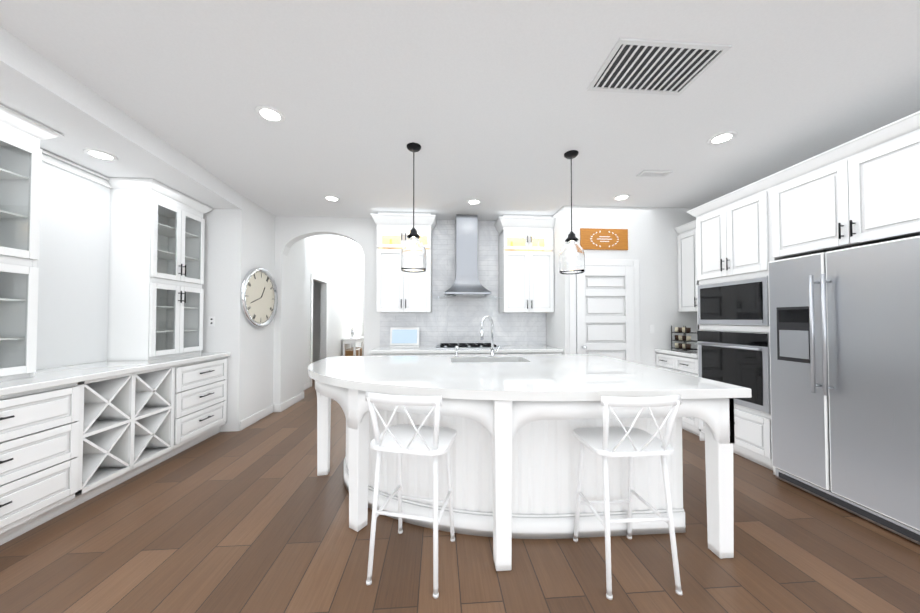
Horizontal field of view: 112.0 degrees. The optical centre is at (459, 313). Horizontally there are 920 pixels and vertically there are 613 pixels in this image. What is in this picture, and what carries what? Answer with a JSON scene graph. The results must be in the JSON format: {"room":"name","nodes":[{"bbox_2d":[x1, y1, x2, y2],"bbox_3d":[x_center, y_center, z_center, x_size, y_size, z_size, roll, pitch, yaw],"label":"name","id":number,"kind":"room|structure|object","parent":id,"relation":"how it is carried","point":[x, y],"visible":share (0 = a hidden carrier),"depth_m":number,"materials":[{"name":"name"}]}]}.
{"room":"kitchen","nodes":[
{"label":"kitchen","id":0,"kind":"room"},
{"bbox_2d":[201,196,697,431],"bbox_3d":[-0.255,-0.479,3.404,7.400,3.700,14.700,0,-1,-4],"label":"wall","id":1,"kind":"structure","parent":0,"point":[268,364],"depth_m":4.07,"materials":[{"name":"paint"}]},
{"bbox_2d":[208,317,214,325],"bbox_3d":[-2.891,0.097,3.609,0.070,0.115,0.005,0,-1,-4],"label":"wall outlet plate","id":2,"kind":"object","parent":1,"relation":"attached to","point":[211,321],"depth_m":3.61,"materials":[{"name":"grey plastic"}]},
{"bbox_2d":[240,404,275,430],"bbox_3d":[-2.589,1.327,3.993,0.030,0.110,0.736,0,-1,-4],"label":"baseboard","id":3,"kind":"structure","parent":1,"relation":"attached to","point":[255,417],"depth_m":3.94,"materials":[{"name":"white wood"}]},
{"bbox_2d":[240,268,277,326],"bbox_3d":[-2.579,-0.202,4.021,0.045,0.770,0.770,0,-1,-4],"label":"wall clock","id":4,"kind":"object","parent":1,"relation":"attached to","point":[259,297],"visible":1,"depth_m":3.97,"materials":[{"name":"silver metal"}]},
{"bbox_2d":[278,392,303,411],"bbox_3d":[-2.553,1.342,4.733,0.024,0.110,0.764,0,-1,-4],"label":"baseboard","id":5,"kind":"structure","parent":1,"relation":"attached to","point":[281,407],"depth_m":4.63,"materials":[{"name":"white wood"}]},
{"bbox_2d":[304,274,363,389],"bbox_3d":[-3.003,0.364,7.742,0.016,2.180,5.236,0,-1,-4],"label":"door frame","id":6,"kind":"structure","parent":1,"relation":"attached to","point":[309,384],"depth_m":6.05,"materials":[{"name":"white wood"}]},
{"bbox_2d":[371,212,435,312],"bbox_3d":[-0.767,-0.695,4.323,0.865,1.366,0.396,0,-1,-4],"label":"upper cabinet","id":7,"kind":"object","parent":1,"relation":"attached to","point":[399,290],"visible":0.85,"depth_m":4.18,"materials":[{"name":"white wood"}]},
{"bbox_2d":[380,220,545,345],"bbox_3d":[0.066,-0.452,4.571,2.451,1.847,0.008,0,-1,-4],"label":"backsplash","id":8,"kind":"structure","parent":1,"relation":"attached to","point":[452,319],"depth_m":4.56,"materials":[{"name":"tile"}]},
{"bbox_2d":[440,214,490,298],"bbox_3d":[0.098,-0.786,4.327,0.900,1.185,0.490,0,-1,-4],"label":"range hood","id":9,"kind":"object","parent":1,"relation":"attached to","point":[467,283],"visible":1,"depth_m":4.32,"materials":[{"name":"silver metal"}]},
{"bbox_2d":[494,215,555,312],"bbox_3d":[0.946,-0.693,4.441,0.849,1.366,0.396,0,-1,-4],"label":"upper cabinet","id":10,"kind":"object","parent":1,"relation":"attached to","point":[526,264],"visible":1,"depth_m":4.30,"materials":[{"name":"white wood"}]},
{"bbox_2d":[580,228,627,249],"bbox_3d":[1.860,-0.953,3.996,0.630,0.270,0.023,0,-1,-4],"label":"wall sign","id":11,"kind":"object","parent":1,"relation":"attached to","point":[602,239],"visible":0.98,"depth_m":3.99,"materials":[{"name":"brown wood"}]},
{"bbox_2d":[569,259,639,363],"bbox_3d":[1.863,0.343,3.921,0.930,2.075,0.125,0,-1,-4],"label":"pantry door","id":12,"kind":"structure","parent":1,"relation":"in","point":[604,307],"depth_m":3.97,"materials":[{"name":"white wood"}]},
{"bbox_2d":[649,325,653,332],"bbox_3d":[2.492,0.205,4.028,0.070,0.115,0.005,0,-1,-4],"label":"wall outlet plate","id":13,"kind":"object","parent":1,"relation":"attached to","point":[651,327],"depth_m":4.03,"materials":[{"name":"grey plastic"}]},
{"bbox_2d":[692,187,781,284],"bbox_3d":[2.930,-0.684,3.036,0.688,0.745,0.740,0,-1,-4],"label":"upper cabinet","id":14,"kind":"object","parent":1,"relation":"attached to","point":[731,238],"depth_m":2.94,"materials":[{"name":"white wood"}]},
{"bbox_2d":[697,276,768,325],"bbox_3d":[2.915,-0.097,3.014,0.669,0.428,0.714,0,-1,-4],"label":"microwave","id":15,"kind":"object","parent":14,"relation":"in","point":[741,302],"visible":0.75,"depth_m":2.92,"materials":[{"name":"black glass"}]},
{"bbox_2d":[767,123,919,258],"bbox_3d":[2.993,-0.771,2.140,0.686,0.605,0.980,0,-1,-4],"label":"upper cabinet","id":16,"kind":"object","parent":1,"relation":"attached to","point":[862,190],"depth_m":2.11,"materials":[{"name":"white wood"}]},
{"bbox_2d":[0,379,919,612],"bbox_3d":[-0.483,1.421,3.402,7.850,0.100,14.800,0,-1,-4],"label":"floor","id":17,"kind":"structure","parent":0,"point":[253,518],"depth_m":1.71,"materials":[{"name":"brown wood"}]},
{"bbox_2d":[0,104,230,544],"bbox_3d":[-2.862,0.042,1.784,0.670,2.596,3.646,0,-1,-4],"label":"buffet","id":18,"kind":"object","parent":17,"relation":"on","point":[112,375],"visible":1,"depth_m":2.52,"materials":[{"name":"white wood"}]},
{"bbox_2d":[342,337,363,355],"bbox_3d":[-2.851,1.064,8.284,0.360,0.800,0.850,0,-1,-4],"label":"console table","id":19,"kind":"object","parent":17,"relation":"on","point":[353,350],"visible":0.5,"depth_m":7.95,"materials":[{"name":"wood"}]},
{"bbox_2d":[346,315,357,337],"bbox_3d":[-2.842,0.361,8.172,0.300,0.600,0.300,0,-1,-4],"label":"table lamp","id":20,"kind":"object","parent":19,"relation":"on","point":[352,320],"visible":1,"depth_m":8.08,"materials":[{"name":"white fabric"}]},
{"bbox_2d":[370,349,433,355],"bbox_3d":[-0.738,0.946,4.169,0.795,0.879,0.646,0,-1,-4],"label":"countertop","id":21,"kind":"structure","parent":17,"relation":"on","point":[374,352],"depth_m":3.86,"materials":[{"name":"white stone"}]},
{"bbox_2d":[390,327,418,346],"bbox_3d":[-0.771,0.333,4.322,0.400,0.268,0.088,0,-1,-4],"label":"tablet","id":22,"kind":"object","parent":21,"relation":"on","point":[404,336],"visible":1,"depth_m":4.30,"materials":[{"name":"blue"}]},
{"bbox_2d":[436,343,502,348],"bbox_3d":[0.107,0.445,4.239,0.860,0.041,0.490,0,-1,-4],"label":"cooktop","id":23,"kind":"object","parent":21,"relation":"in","point":[465,345],"visible":0.92,"depth_m":4.08,"materials":[{"name":"silver metal"}]},
{"bbox_2d":[365,392,456,598],"bbox_3d":[-0.245,0.870,1.683,0.410,0.938,0.419,0,-1,12],"label":"stool","id":24,"kind":"object","parent":17,"relation":"on","point":[435,440],"visible":1,"depth_m":1.55,"materials":[{"name":"white metal"}]},
{"bbox_2d":[434,345,513,355],"bbox_3d":[0.145,0.947,4.230,0.975,0.879,0.646,0,-1,-4],"label":"base cabinet","id":25,"kind":"object","parent":17,"relation":"on","point":[434,351],"depth_m":3.91,"materials":[{"name":"white wood"}]},
{"bbox_2d":[317,398,734,570],"bbox_3d":[0.134,0.910,2.380,2.640,0.884,1.556,0,-1,-4],"label":"kitchen island","id":26,"kind":"object","parent":17,"relation":"on","point":[514,421],"depth_m":1.87,"materials":[{"name":"white wood"}]},
{"bbox_2d":[308,354,751,405],"bbox_3d":[0.135,0.441,2.371,2.740,0.050,1.620,0,-1,-4],"label":"island countertop","id":27,"kind":"structure","parent":26,"relation":"on","point":[345,380],"depth_m":1.94,"materials":[{"name":"white stone"}]},
{"bbox_2d":[455,315,500,356],"bbox_3d":[0.181,0.225,3.052,0.459,0.407,0.162,0,-1,-4],"label":"faucet","id":28,"kind":"object","parent":27,"relation":"on","point":[482,337],"visible":1,"depth_m":3.09,"materials":[{"name":"silver metal"}]},
{"bbox_2d":[502,345,563,354],"bbox_3d":[0.934,0.948,4.284,0.756,0.879,0.646,0,-1,-4],"label":"base cabinet","id":29,"kind":"object","parent":17,"relation":"on","point":[516,349],"depth_m":3.98,"materials":[{"name":"white wood"}]},
{"bbox_2d":[573,395,682,599],"bbox_3d":[0.861,0.870,1.655,0.410,0.938,0.419,0,-1,-4],"label":"stool","id":30,"kind":"object","parent":17,"relation":"on","point":[605,441],"visible":1,"depth_m":1.51,"materials":[{"name":"white metal"}]},
{"bbox_2d":[655,220,698,435],"bbox_3d":[2.876,0.127,3.723,0.700,2.500,0.664,0,-1,-4],"label":"cabinet","id":31,"kind":"object","parent":17,"relation":"on","point":[681,361],"visible":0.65,"depth_m":3.84,"materials":[{"name":"white wood"}]},
{"bbox_2d":[671,326,697,350],"bbox_3d":[2.809,0.308,3.871,0.180,0.300,0.240,0,-1,-4],"label":"spice rack","id":32,"kind":"object","parent":31,"relation":"on","point":[685,339],"visible":1,"depth_m":3.84,"materials":[{"name":"brown"}]},
{"bbox_2d":[699,404,775,474],"bbox_3d":[2.930,1.128,3.001,0.688,0.470,0.740,0,-1,-4],"label":"base cabinet","id":33,"kind":"object","parent":17,"relation":"on","point":[752,428],"depth_m":2.78,"materials":[{"name":"white wood"}]},
{"bbox_2d":[695,330,770,413],"bbox_3d":[2.889,0.518,3.000,0.722,0.688,0.714,0,-1,-4],"label":"wall oven","id":34,"kind":"object","parent":33,"relation":"in","point":[738,358],"visible":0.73,"depth_m":2.86,"materials":[{"name":"black glass"}]},
{"bbox_2d":[768,236,919,544],"bbox_3d":[2.912,0.448,2.111,0.788,1.773,0.950,0,-1,-4],"label":"refrigerator","id":35,"kind":"object","parent":17,"relation":"on","point":[844,330],"visible":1,"depth_m":2.05,"materials":[{"name":"silver metal"}]},
{"bbox_2d":[0,0,919,220],"bbox_3d":[-0.483,-1.838,3.464,7.850,1.220,14.800,0,-1,-4],"label":"ceiling","id":36,"kind":"structure","parent":0,"point":[496,108],"depth_m":2.01,"materials":[{"name":"paint"}]},
{"bbox_2d":[83,148,117,161],"bbox_3d":[-2.824,-1.242,2.439,0.183,0.012,0.183,0,-1,-13],"label":"recessed light","id":37,"kind":"object","parent":36,"relation":"in","point":[99,154],"depth_m":2.42,"materials":[{"name":"white"}]},
{"bbox_2d":[255,105,284,122],"bbox_3d":[-1.355,-1.416,2.213,0.183,0.012,0.183,0,-1,-13],"label":"recessed light","id":38,"kind":"object","parent":36,"relation":"in","point":[268,113],"depth_m":2.20,"materials":[{"name":"white plastic"}]},
{"bbox_2d":[324,195,339,201],"bbox_3d":[-1.551,-1.387,3.753,0.183,0.012,0.183,0,-1,-10],"label":"recessed light","id":39,"kind":"object","parent":36,"relation":"in","point":[331,198],"depth_m":3.74,"materials":[{"name":"white"}]},
{"bbox_2d":[401,142,425,272],"bbox_3d":[-0.391,-0.885,2.620,0.214,1.056,0.214,0,-1,-4],"label":"pendant light","id":40,"kind":"object","parent":36,"relation":"hanging from","point":[413,255],"visible":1,"depth_m":2.55,"materials":[{"name":"clear glass"}]},
{"bbox_2d":[467,199,480,204],"bbox_3d":[0.175,-1.385,3.862,0.183,0.012,0.183,0,-1,-10],"label":"recessed light","id":41,"kind":"object","parent":36,"relation":"in","point":[473,201],"depth_m":3.84,"materials":[{"name":"white plastic"}]},
{"bbox_2d":[559,150,584,273],"bbox_3d":[0.984,-0.883,2.735,0.214,1.056,0.214,0,-1,-4],"label":"pendant light","id":42,"kind":"object","parent":36,"relation":"hanging from","point":[572,258],"visible":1,"depth_m":2.67,"materials":[{"name":"clear glass"}]},
{"bbox_2d":[613,194,629,200],"bbox_3d":[1.939,-1.387,3.723,0.183,0.012,0.183,0,-1,-10],"label":"recessed light","id":43,"kind":"object","parent":36,"relation":"in","point":[621,197],"depth_m":3.71,"materials":[{"name":"white plastic"}]},
{"bbox_2d":[707,131,736,144],"bbox_3d":[2.114,-1.410,2.502,0.183,0.012,0.183,0,-1,-10],"label":"recessed light","id":44,"kind":"object","parent":36,"relation":"in","point":[723,137],"depth_m":2.49,"materials":[{"name":"white plastic"}]}
]}

